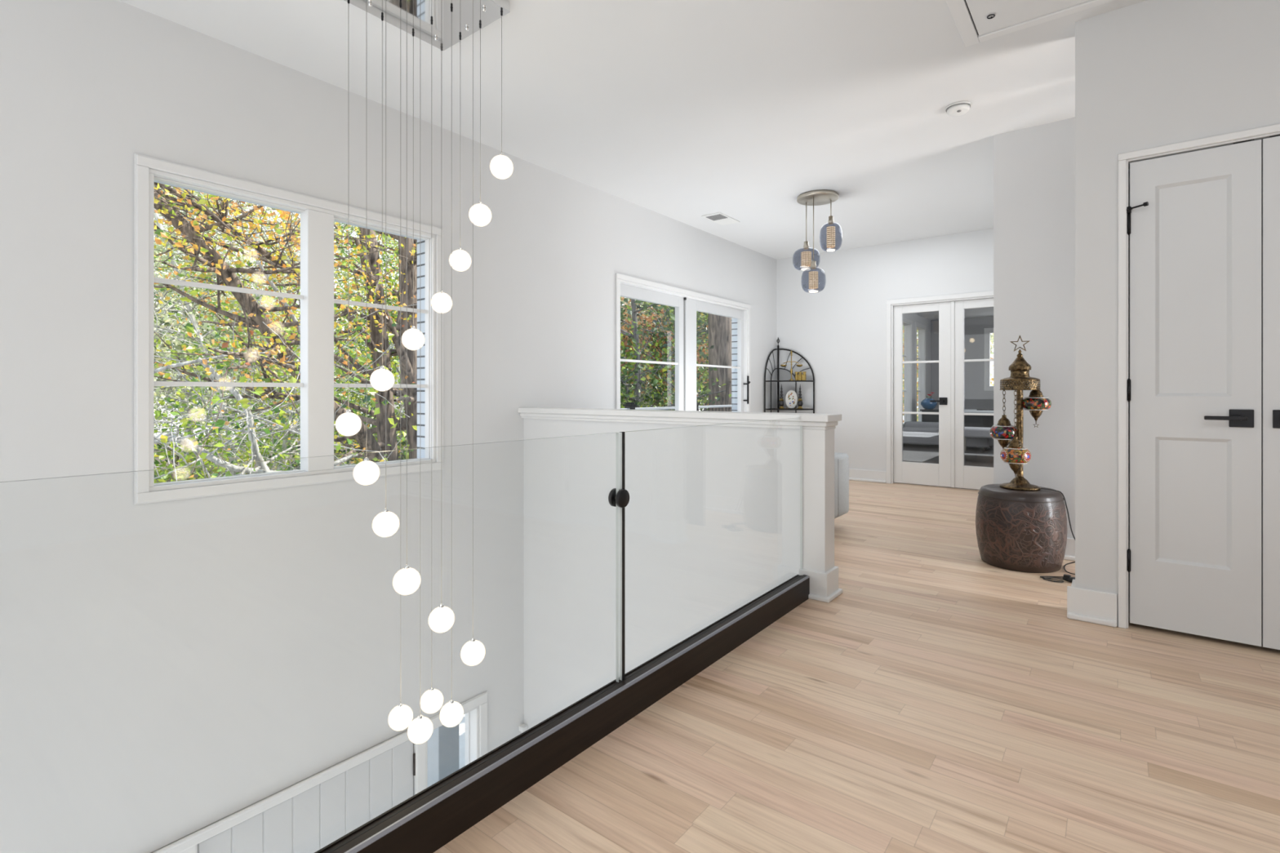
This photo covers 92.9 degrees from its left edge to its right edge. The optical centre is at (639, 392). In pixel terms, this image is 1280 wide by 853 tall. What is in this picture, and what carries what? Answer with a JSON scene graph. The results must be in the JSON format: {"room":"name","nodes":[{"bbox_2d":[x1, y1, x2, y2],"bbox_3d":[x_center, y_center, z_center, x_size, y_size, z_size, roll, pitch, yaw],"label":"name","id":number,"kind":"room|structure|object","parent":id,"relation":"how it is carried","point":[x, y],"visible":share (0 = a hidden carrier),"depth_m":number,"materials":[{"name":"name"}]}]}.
{"room":"upstairs landing","nodes":[
{"label":"upstairs landing","id":0,"kind":"room"},
{"bbox_2d":[154,180,737,458],"bbox_3d":[1.132,1.192,7.292,0.100,5.995,18.900,0,0,38],"label":"wall","id":1,"kind":"structure","parent":0,"point":[420,242],"depth_m":4.00,"materials":[{"name":"white paint"}]},
{"bbox_2d":[458,714,465,768],"bbox_3d":[-1.872,4.240,2.724,12.700,0.100,8.000,0,0,38],"label":"floor","id":2,"kind":"structure","parent":0,"point":[462,724],"depth_m":7.27,"materials":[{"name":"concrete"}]},
{"bbox_2d":[427,724,458,786],"bbox_3d":[-1.665,3.090,5.122,0.280,2.300,0.280,0,0,38],"label":"porch column","id":3,"kind":"structure","parent":2,"relation":"on","point":[443,743],"depth_m":5.04,"materials":[{"name":"white paint"}]},
{"bbox_2d":[0,0,930,852],"bbox_3d":[1.158,1.242,7.146,0.120,5.895,18.700,0,0,38],"label":"wall","id":4,"kind":"structure","parent":0,"point":[168,669],"depth_m":2.96,"materials":[{"name":"white paint"}]},
{"bbox_2d":[180,844,195,852],"bbox_3d":[-3.281,3.158,1.333,0.010,2.065,3.875,0,0,38],"label":"panelling","id":5,"kind":"object","parent":4,"relation":"attached to","point":[192,850],"visible":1,"depth_m":2.85,"materials":[{"name":"white paint"}]},
{"bbox_2d":[150,729,408,852],"bbox_3d":[-2.292,3.127,2.591,0.030,2.125,3.073,0,0,38],"label":"trim","id":6,"kind":"structure","parent":4,"relation":"attached to","point":[188,841],"depth_m":3.13,"materials":[{"name":"white paint"}]},
{"bbox_2d":[134,153,443,505],"bbox_3d":[-1.782,-0.280,3.329,0.108,1.552,1.567,0,0,38],"label":"window","id":7,"kind":"structure","parent":4,"relation":"in","point":[317,385],"depth_m":3.28,"materials":[{"name":"white paint"}]},
{"bbox_2d":[197,739,415,852],"bbox_3d":[-1.755,3.154,3.342,0.055,2.033,1.137,0,0,38],"label":"wall paneling","id":8,"kind":"structure","parent":4,"relation":"in","point":[313,819],"depth_m":3.36,"materials":[{"name":"white paint"}]},
{"bbox_2d":[415,691,487,794],"bbox_3d":[-1.270,3.033,4.020,0.148,1.947,0.547,0,0,38],"label":"window","id":9,"kind":"structure","parent":4,"relation":"in","point":[475,709],"depth_m":4.14,"materials":[{"name":"white paint"}]},
{"bbox_2d":[518,723,528,733],"bbox_3d":[-0.848,2.442,4.430,0.050,0.035,0.050,0,0,38],"label":"trim","id":10,"kind":"structure","parent":4,"relation":"attached to","point":[523,727],"depth_m":4.42,"materials":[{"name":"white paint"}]},
{"bbox_2d":[615,273,751,412],"bbox_3d":[0.520,0.003,6.276,0.162,2.075,2.465,0,0,38],"label":"door","id":11,"kind":"structure","parent":4,"relation":"in","point":[686,306],"depth_m":6.23,"materials":[{"name":"white paint"}]},
{"bbox_2d":[902,317,912,426],"bbox_3d":[5.458,-0.390,12.669,0.153,2.292,1.052,0,0,38],"label":"window","id":12,"kind":"structure","parent":4,"relation":"in","point":[908,324],"depth_m":13.00,"materials":[{"name":"white paint"}]},
{"bbox_2d":[915,321,926,422],"bbox_3d":[6.232,-0.390,13.663,0.153,2.292,0.932,0,0,38],"label":"window","id":13,"kind":"structure","parent":4,"relation":"in","point":[922,391],"depth_m":13.94,"materials":[{"name":"white paint"}]},
{"bbox_2d":[118,0,1146,320],"bbox_3d":[3.634,-1.765,5.219,7.075,0.120,18.900,0,0,38],"label":"ceiling","id":14,"kind":"structure","parent":0,"point":[684,111],"depth_m":3.45,"materials":[{"name":"white paint"}]},
{"bbox_2d":[335,0,513,744],"bbox_3d":[-0.915,-0.133,2.606,0.544,3.142,0.551,0,0,38],"label":"chandelier","id":15,"kind":"object","parent":14,"relation":"hanging from","point":[441,24],"visible":1,"depth_m":2.59,"materials":[{"name":"white glass"}]},
{"bbox_2d":[701,212,739,225],"bbox_3d":[0.795,-1.699,5.971,0.200,0.010,0.400,0,0,38],"label":"ceiling vent","id":16,"kind":"object","parent":14,"relation":"in","point":[719,218],"visible":1,"depth_m":5.95,"materials":[{"name":"white plastic"}]},
{"bbox_2d":[792,189,842,293],"bbox_3d":[1.518,-1.280,5.293,0.404,0.850,0.392,0,0,38],"label":"pendant light","id":17,"kind":"object","parent":14,"relation":"hanging from","point":[822,197],"visible":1,"depth_m":5.27,"materials":[{"name":"glass"}]},
{"bbox_2d":[800,267,810,271],"bbox_3d":[1.464,-1.087,5.362,0.091,0.010,0.091,0,0,38],"label":"diffuser","id":18,"kind":"object","parent":17,"relation":"attached to","point":[803,268],"depth_m":5.34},
{"bbox_2d":[803,240,808,249],"bbox_3d":[1.464,-1.295,5.362,0.048,0.072,0.048,0,0,38],"label":"socket","id":19,"kind":"object","parent":17,"relation":"attached to","point":[806,243],"depth_m":5.34,"materials":[{"name":"silver metal"}]},
{"bbox_2d":[810,260,816,269],"bbox_3d":[1.482,-1.090,5.202,0.048,0.072,0.048,0,0,38],"label":"socket","id":20,"kind":"object","parent":17,"relation":"attached to","point":[813,266],"depth_m":5.18,"materials":[{"name":"silver metal"}]},
{"bbox_2d":[827,215,833,225],"bbox_3d":[1.665,-1.502,5.307,0.048,0.072,0.048,0,0,38],"label":"socket","id":21,"kind":"object","parent":17,"relation":"attached to","point":[830,221],"depth_m":5.29,"materials":[{"name":"silver metal"}]},
{"bbox_2d":[945,101,971,116],"bbox_3d":[1.897,-1.682,3.630,0.140,0.044,0.140,0,0,38],"label":"smoke detector","id":22,"kind":"object","parent":14,"relation":"attached to","point":[960,108],"visible":1,"depth_m":3.59,"materials":[{"name":"white plastic"}]},
{"bbox_2d":[945,0,1115,46],"bbox_3d":[1.635,-1.695,2.323,0.872,0.019,0.975,0,0,38],"label":"attic hatch","id":23,"kind":"object","parent":14,"relation":"attached to","point":[976,21],"visible":1,"depth_m":2.72,"materials":[{"name":"white paint"}]},
{"bbox_2d":[524,417,799,729],"bbox_3d":[0.028,2.189,3.852,2.143,4.002,0.115,0,0,38],"label":"wall","id":24,"kind":"structure","parent":0,"point":[713,512],"depth_m":3.81,"materials":[{"name":"white paint"}]},
{"bbox_2d":[518,407,841,430],"bbox_3d":[0.083,0.150,3.794,2.300,0.076,0.200,0,0,38],"label":"cap rail","id":25,"kind":"object","parent":24,"relation":"on","point":[807,420],"visible":1,"depth_m":3.52,"materials":[{"name":"white paint"}]},
{"bbox_2d":[433,444,1279,852],"bbox_3d":[3.776,1.100,5.108,6.715,0.120,18.700,0,0,38],"label":"floor","id":26,"kind":"structure","parent":0,"point":[948,700],"depth_m":1.85,"materials":[{"name":"brown wood"}]},
{"bbox_2d":[0,417,809,852],"bbox_3d":[-0.965,0.654,0.792,0.074,1.052,5.865,0,0,38],"label":"glass railing","id":27,"kind":"object","parent":26,"relation":"on","point":[430,819],"visible":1,"depth_m":1.74,"materials":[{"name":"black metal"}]},
{"bbox_2d":[764,337,814,413],"bbox_3d":[1.837,0.169,7.489,0.503,1.742,0.372,0,0,38],"label":"corner shelf","id":28,"kind":"object","parent":26,"relation":"on","point":[778,340],"visible":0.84,"depth_m":7.56,"materials":[{"name":"metal"}]},
{"bbox_2d":[778,384,784,408],"bbox_3d":[1.746,0.046,7.511,0.066,0.308,0.066,0,0,-30],"label":"figurine","id":29,"kind":"object","parent":28,"relation":"on","point":[781,402],"visible":1,"depth_m":7.49,"materials":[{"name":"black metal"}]},
{"bbox_2d":[785,390,797,408],"bbox_3d":[1.873,0.087,7.533,0.146,0.228,0.073,0,0,1],"label":"decorative plate","id":30,"kind":"object","parent":28,"relation":"on","point":[791,398],"visible":1,"depth_m":7.53,"materials":[{"name":"white ceramic"}]},
{"bbox_2d":[780,351,802,380],"bbox_3d":[1.870,-0.331,7.516,0.272,0.370,0.081,0,0,7],"label":"balance scale","id":31,"kind":"object","parent":28,"relation":"on","point":[791,353],"visible":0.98,"depth_m":7.51,"materials":[{"name":"gold metal"}]},
{"bbox_2d":[797,385,803,408],"bbox_3d":[1.970,0.046,7.489,0.066,0.308,0.066,0,0,-30],"label":"figurine","id":32,"kind":"object","parent":28,"relation":"on","point":[800,403],"visible":1,"depth_m":7.47,"materials":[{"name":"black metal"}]},
{"bbox_2d":[795,371,806,380],"bbox_3d":[1.979,-0.200,7.477,0.140,0.108,0.077,0,0,38],"label":"books","id":33,"kind":"object","parent":28,"relation":"on","point":[797,377],"visible":0.92,"depth_m":7.45,"materials":[{"name":"yellow paper"}]},
{"bbox_2d":[799,428,842,603],"bbox_3d":[0.927,0.614,3.129,0.164,0.852,0.198,0,0,38],"label":"newel post","id":34,"kind":"object","parent":26,"relation":"on","point":[818,445],"visible":0.92,"depth_m":3.08,"materials":[{"name":"white paint"}]},
{"bbox_2d":[834,452,848,518],"bbox_3d":[0.687,0.640,4.759,1.538,0.800,1.115,0,0,38],"label":"sofa","id":35,"kind":"object","parent":26,"relation":"on","point":[841,460],"visible":0.05,"depth_m":4.58,"materials":[{"name":"grey fabric"}]},
{"bbox_2d":[902,450,938,462],"bbox_3d":[4.329,1.034,9.999,0.950,0.012,1.700,0,0,38],"label":"rug","id":36,"kind":"object","parent":26,"relation":"on","point":[908,455],"visible":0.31,"depth_m":9.86,"materials":[{"name":"grey fabric"}]},
{"bbox_2d":[920,408,938,422],"bbox_3d":[6.316,0.695,12.381,1.060,0.690,0.440,0,0,38],"label":"sideboard","id":37,"kind":"object","parent":26,"relation":"on","point":[925,418],"visible":0.2,"depth_m":12.43,"materials":[{"name":"black wood"}]},
{"bbox_2d":[920,392,937,409],"bbox_3d":[5.982,0.174,12.603,0.310,0.353,0.310,0,0,38],"label":"flower vase","id":38,"kind":"object","parent":37,"relation":"on","point":[926,403],"visible":0.98,"depth_m":12.51,"materials":[{"name":"blue ceramic"}]},
{"bbox_2d":[902,421,993,450],"bbox_3d":[5.827,0.815,11.640,1.600,0.450,0.870,0,0,38],"label":"sofa","id":39,"kind":"object","parent":26,"relation":"on","point":[913,432],"visible":0.41,"depth_m":11.51,"materials":[{"name":"grey fabric"}]},
{"bbox_2d":[902,426,938,435],"bbox_3d":[5.448,0.750,11.796,0.770,0.120,0.650,0,0,38],"label":"seat cushion","id":40,"kind":"object","parent":39,"relation":"on","point":[907,431],"depth_m":11.55,"materials":[{"name":"grey fabric"}]},
{"bbox_2d":[964,409,993,450],"bbox_3d":[6.133,0.672,10.242,1.400,0.735,0.700,0,0,38],"label":"desk","id":41,"kind":"object","parent":26,"relation":"on","point":[987,421],"visible":0.12,"depth_m":10.68,"materials":[{"name":"grey wood"}]},
{"bbox_2d":[976,408,993,410],"bbox_3d":[5.924,0.295,10.405,0.270,0.020,0.200,0,0,38],"label":"tablet","id":42,"kind":"object","parent":41,"relation":"on","point":[976,409],"visible":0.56,"depth_m":10.33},
{"bbox_2d":[964,426,993,456],"bbox_3d":[5.249,0.790,9.204,0.820,0.500,0.535,0,0,38],"label":"bench","id":43,"kind":"object","parent":26,"relation":"on","point":[969,432],"visible":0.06,"depth_m":9.09,"materials":[{"name":"grey fabric"}]},
{"bbox_2d":[964,426,992,438],"bbox_3d":[5.257,0.610,9.214,0.780,0.140,0.500,0,0,38],"label":"cushion","id":44,"kind":"object","parent":43,"relation":"on","point":[969,432],"depth_m":9.09,"materials":[{"name":"grey fabric"}]},
{"bbox_2d":[975,484,1067,573],"bbox_3d":[2.307,0.810,3.697,0.474,0.460,0.474,0,0,38],"label":"garden stool","id":45,"kind":"object","parent":26,"relation":"on","point":[1016,530],"visible":0.84,"depth_m":3.51,"materials":[{"name":"brown metal"}]},
{"bbox_2d":[989,334,1075,582],"bbox_3d":[2.323,0.344,3.565,0.518,1.388,0.439,0,0,38],"label":"lamp","id":46,"kind":"object","parent":45,"relation":"on","point":[1015,455],"visible":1,"depth_m":3.65,"materials":[{"name":"gold metal"}]},
{"bbox_2d":[1062,574,1071,577],"bbox_3d":[2.379,1.028,3.391,0.034,0.020,0.035,0,0,38],"label":"switch","id":47,"kind":"object","parent":46,"relation":"attached to","point":[1064,575],"depth_m":3.38,"materials":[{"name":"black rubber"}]},
{"bbox_2d":[776,228,993,471],"bbox_3d":[4.400,-0.333,5.829,6.615,2.745,0.120,0,0,38],"label":"wall","id":48,"kind":"structure","parent":0,"point":[840,330],"depth_m":7.17,"materials":[{"name":"white paint"}]},
{"bbox_2d":[893,301,951,487],"bbox_3d":[3.131,0.021,6.772,0.593,2.011,0.092,0,0,38],"label":"door","id":49,"kind":"structure","parent":48,"relation":"in","point":[913,473],"depth_m":6.74,"materials":[{"name":"white paint"}]},
{"bbox_2d":[886,290,993,484],"bbox_3d":[3.387,-0.007,6.607,1.340,2.095,0.134,0,0,38],"label":"door frame","id":50,"kind":"structure","parent":48,"relation":"attached to","point":[891,304],"depth_m":6.94,"materials":[{"name":"white paint"}]},
{"bbox_2d":[848,468,1075,560],"bbox_3d":[3.552,0.973,4.739,6.615,0.135,2.643,0,0,38],"label":"baseboard","id":51,"kind":"structure","parent":48,"relation":"attached to","point":[863,475],"depth_m":7.03,"materials":[{"name":"white paint"}]},
{"bbox_2d":[951,297,993,489],"bbox_3d":[3.617,0.021,6.419,0.605,2.011,0.052,0,0,38],"label":"door","id":52,"kind":"structure","parent":48,"relation":"in","point":[962,476],"depth_m":6.54,"materials":[{"name":"white paint"}]},
{"bbox_2d":[930,315,993,409],"bbox_3d":[7.010,-0.333,9.182,6.615,2.745,8.377,0,0,38],"label":"wall","id":53,"kind":"structure","parent":0,"point":[975,397],"depth_m":13.88,"materials":[{"name":"grey paint"}]},
{"bbox_2d":[984,328,993,391],"bbox_3d":[8.217,-0.740,13.425,1.092,1.412,0.118,0,0,38],"label":"window","id":54,"kind":"structure","parent":53,"relation":"in","point":[987,331],"depth_m":13.68,"materials":[{"name":"white paint"}]},
{"bbox_2d":[993,117,1075,538],"bbox_3d":[4.660,-0.333,3.895,3.829,2.745,2.613,0,0,38],"label":"wall","id":55,"kind":"structure","parent":0,"point":[1034,166],"depth_m":3.88,"materials":[{"name":"white paint"}]},
{"bbox_2d":[1075,0,1279,626],"bbox_3d":[3.364,-0.333,1.831,3.340,2.745,0.140,0,0,38],"label":"wall","id":56,"kind":"structure","parent":0,"point":[1149,73],"depth_m":2.71,"materials":[{"name":"white paint"}]},
{"bbox_2d":[1066,579,1117,626],"bbox_3d":[3.343,0.968,1.829,3.370,0.145,0.170,0,0,38],"label":"baseboard","id":57,"kind":"structure","parent":56,"relation":"attached to","point":[1095,606],"depth_m":2.75,"materials":[{"name":"white paint"}]},
{"bbox_2d":[1126,139,1261,646],"bbox_3d":[2.305,-0.004,2.560,0.438,2.039,0.094,0,0,38],"label":"door","id":58,"kind":"structure","parent":56,"relation":"in","point":[1194,218],"depth_m":2.56,"materials":[{"name":"white paint"}]},
{"bbox_2d":[1118,123,1279,628],"bbox_3d":[2.513,-0.007,2.468,0.905,2.095,0.136,0,0,38],"label":"door frame","id":59,"kind":"structure","parent":56,"relation":"attached to","point":[1125,159],"depth_m":2.68,"materials":[{"name":"white paint"}]},
{"bbox_2d":[1261,134,1279,649],"bbox_3d":[2.647,-0.004,2.294,0.420,2.039,0.094,0,0,38],"label":"door","id":60,"kind":"structure","parent":56,"relation":"in","point":[1270,147],"depth_m":2.42,"materials":[{"name":"white paint"}]},
{"bbox_3d":[0.699,1.225,8.009,1.465,0.130,5.500,0,0,38],"label":"floor","id":61,"kind":"structure","parent":0,"visible":0},
{"bbox_2d":[620,400,731,411],"bbox_3d":[0.333,0.645,8.569,0.130,1.030,4.865,0,0,38],"label":"balcony railing","id":62,"kind":"object","parent":61,"relation":"on","point":[631,406],"visible":0.16,"depth_m":8.57,"materials":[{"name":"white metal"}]},
{"label":"outside","id":63,"kind":"structure","parent":0,"visible":0},
{"bbox_2d":[990,333,993,386],"bbox_3d":[13.418,-0.118,19.794,9.004,9.018,8.781,0,0,38],"label":"tree","id":64,"kind":"object","parent":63,"point":[992,338],"visible":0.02,"depth_m":21.67,"materials":[{"name":"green plant"}]},
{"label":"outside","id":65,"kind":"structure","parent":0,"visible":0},
{"bbox_2d":[154,430,406,481],"bbox_3d":[-16.776,4.515,38.399,66.355,0.250,100.000,0,0,38],"label":"ground","id":66,"kind":"structure","parent":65,"point":[210,443],"depth_m":41.06,"materials":[{"name":"green plant"}]},
{"bbox_2d":[154,222,204,399],"bbox_3d":[-19.223,-3.103,21.000,8.091,15.009,8.787,0,0,-20],"label":"tree","id":67,"kind":"object","parent":66,"relation":"on","point":[164,223],"visible":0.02,"depth_m":21.82,"materials":[{"name":"green plant"}]},
{"bbox_2d":[154,200,268,477],"bbox_3d":[-22.665,-3.141,30.732,8.832,15.086,8.132,0,0,14],"label":"tree","id":68,"kind":"object","parent":66,"relation":"on","point":[195,200],"visible":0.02,"depth_m":30.58,"materials":[{"name":"green plant"}]},
{"bbox_2d":[154,355,284,483],"bbox_3d":[-9.713,1.998,10.358,7.580,5.977,9.903,0,0,28],"label":"shrub","id":69,"kind":"object","parent":66,"relation":"on","point":[161,453],"visible":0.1,"depth_m":11.43,"materials":[{"name":"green plant"}]},
{"bbox_2d":[154,186,289,408],"bbox_3d":[-14.157,-3.894,16.562,9.715,16.593,8.945,0,0,-6],"label":"tree","id":70,"kind":"object","parent":66,"relation":"on","point":[158,251],"visible":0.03,"depth_m":17.29,"materials":[{"name":"green plant"}]},
{"bbox_2d":[154,187,337,478],"bbox_3d":[-15.936,-3.146,21.824,9.370,15.098,9.061,0,0,-27],"label":"tree","id":71,"kind":"object","parent":66,"relation":"on","point":[188,411],"visible":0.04,"depth_m":21.87,"materials":[{"name":"green plant"}]},
{"bbox_2d":[201,231,345,470],"bbox_3d":[-20.604,-2.623,33.618,8.432,14.051,8.720,0,0,-31],"label":"tree","id":72,"kind":"object","parent":66,"relation":"on","point":[273,463],"visible":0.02,"depth_m":33.26,"materials":[{"name":"green plant"}]},
{"bbox_2d":[154,195,396,468],"bbox_3d":[-11.447,-3.210,19.630,9.450,15.226,9.138,0,0,1],"label":"tree","id":73,"kind":"object","parent":66,"relation":"on","point":[277,313],"visible":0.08,"depth_m":18.54,"materials":[{"name":"green plant"}]},
{"bbox_2d":[154,186,404,475],"bbox_3d":[-8.549,-1.405,12.327,9.540,11.596,9.754,0,0,-4],"label":"tree","id":74,"kind":"object","parent":66,"relation":"on","point":[188,308],"visible":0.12,"depth_m":11.43,"materials":[{"name":"green plant"}]},
{"bbox_2d":[154,241,408,483],"bbox_3d":[-6.569,0.390,13.488,7.526,8.012,9.573,0,0,23],"label":"tree","id":75,"kind":"object","parent":66,"relation":"on","point":[283,446],"visible":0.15,"depth_m":11.77,"materials":[{"name":"green plant"}]},
{"bbox_2d":[154,182,417,478],"bbox_3d":[-4.475,-0.824,7.701,5.204,10.450,9.898,0,0,19],"label":"maple tree","id":76,"kind":"object","parent":66,"relation":"on","point":[366,245],"visible":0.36,"depth_m":7.59,"materials":[{"name":"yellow plant"}]},
{"bbox_2d":[154,195,417,480],"bbox_3d":[-4.538,1.164,6.857,4.689,6.482,4.670,0,0,-11],"label":"tree","id":77,"kind":"object","parent":66,"relation":"on","point":[255,451],"visible":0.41,"depth_m":6.62,"materials":[{"name":"green plant"}]},
{"bbox_2d":[208,211,404,439],"bbox_3d":[-13.666,-2.912,27.086,8.145,14.626,8.627,0,0,38],"label":"tree","id":78,"kind":"object","parent":66,"relation":"on","point":[344,224],"visible":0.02,"depth_m":26.82,"materials":[{"name":"green plant"}]},
{"bbox_2d":[245,392,408,474],"bbox_3d":[-6.054,2.351,15.442,9.218,5.747,10.757,0,0,-26],"label":"shrub","id":79,"kind":"object","parent":66,"relation":"on","point":[404,457],"visible":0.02,"depth_m":14.37,"materials":[{"name":"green plant"}]},
{"bbox_2d":[265,227,417,444],"bbox_3d":[-7.518,-3.703,21.502,9.561,16.211,9.027,0,0,-35],"label":"tree","id":80,"kind":"object","parent":66,"relation":"on","point":[384,257],"visible":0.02,"depth_m":19.73,"materials":[{"name":"green plant"}]},
{"bbox_2d":[333,232,404,437],"bbox_3d":[-15.017,-4.129,36.785,10.065,17.065,9.503,0,0,-6],"label":"tree","id":81,"kind":"object","parent":66,"relation":"on","point":[389,246],"visible":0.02,"depth_m":36.23,"materials":[{"name":"green plant"}]},
{"bbox_2d":[340,227,401,416],"bbox_3d":[-8.365,-3.440,25.610,9.183,15.684,8.455,0,0,10],"label":"tree","id":82,"kind":"object","parent":66,"relation":"on","point":[354,228],"visible":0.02,"depth_m":24.34,"materials":[{"name":"green plant"}]},
{"bbox_2d":[333,221,417,370],"bbox_3d":[-5.218,-3.719,20.381,9.510,16.244,8.756,0,0,1],"label":"tree","id":83,"kind":"object","parent":66,"relation":"on","point":[397,247],"visible":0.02,"depth_m":18.54,"materials":[{"name":"green plant"}]},
{"bbox_2d":[620,297,707,406],"bbox_3d":[-0.888,-4.774,27.288,10.827,18.357,10.222,0,0,-14],"label":"tree","id":84,"kind":"object","parent":66,"relation":"on","point":[624,297],"visible":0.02,"depth_m":26.20,"materials":[{"name":"green plant"}]},
{"bbox_2d":[620,297,708,410],"bbox_3d":[0.029,-0.053,17.569,7.790,8.893,7.760,0,0,-43],"label":"tree","id":85,"kind":"object","parent":66,"relation":"on","point":[649,318],"visible":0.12,"depth_m":16.17,"materials":[{"name":"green plant"}]},
{"bbox_2d":[620,297,708,407],"bbox_3d":[-0.302,-3.789,21.591,10.170,16.386,9.834,0,0,-19],"label":"tree","id":86,"kind":"object","parent":66,"relation":"on","point":[642,303],"visible":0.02,"depth_m":20.35,"materials":[{"name":"green plant"}]},
{"bbox_2d":[620,306,708,409],"bbox_3d":[3.575,-4.866,20.340,10.936,18.542,10.325,0,0,-44],"label":"tree","id":87,"kind":"object","parent":66,"relation":"on","point":[704,315],"visible":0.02,"depth_m":19.20,"materials":[{"name":"green plant"}]},
{"bbox_2d":[624,297,708,406],"bbox_3d":[1.214,-3.779,29.394,8.820,16.363,9.580,0,0,-44],"label":"tree","id":88,"kind":"object","parent":66,"relation":"on","point":[624,298],"visible":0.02,"depth_m":29.02,"materials":[{"name":"green plant"}]},
{"bbox_2d":[620,297,731,411],"bbox_3d":[0.052,-0.064,13.594,6.007,8.920,9.122,0,0,38],"label":"magnolia tree","id":89,"kind":"object","parent":66,"relation":"on","point":[637,397],"visible":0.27,"depth_m":12.15,"materials":[{"name":"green plant"}]},
{"bbox_2d":[707,313,731,411],"bbox_3d":[1.534,-1.289,11.705,0.554,11.370,0.937,0,0,38],"label":"pine tree","id":90,"kind":"object","parent":66,"relation":"on","point":[719,327],"visible":0.2,"depth_m":11.55,"materials":[{"name":"brown plant"}]},
{"bbox_2d":[902,329,993,422],"bbox_3d":[8.605,-0.111,20.073,8.717,9.004,9.901,0,0,4],"label":"tree","id":91,"kind":"object","parent":66,"relation":"on","point":[903,330],"visible":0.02,"depth_m":18.98,"materials":[{"name":"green plant"}]},
{"bbox_2d":[902,324,993,359],"bbox_3d":[6.280,-4.618,18.819,9.727,18.044,10.564,0,0,-40],"label":"tree","id":92,"kind":"object","parent":66,"relation":"on","point":[903,325],"visible":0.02,"depth_m":17.50,"materials":[{"name":"green plant"}]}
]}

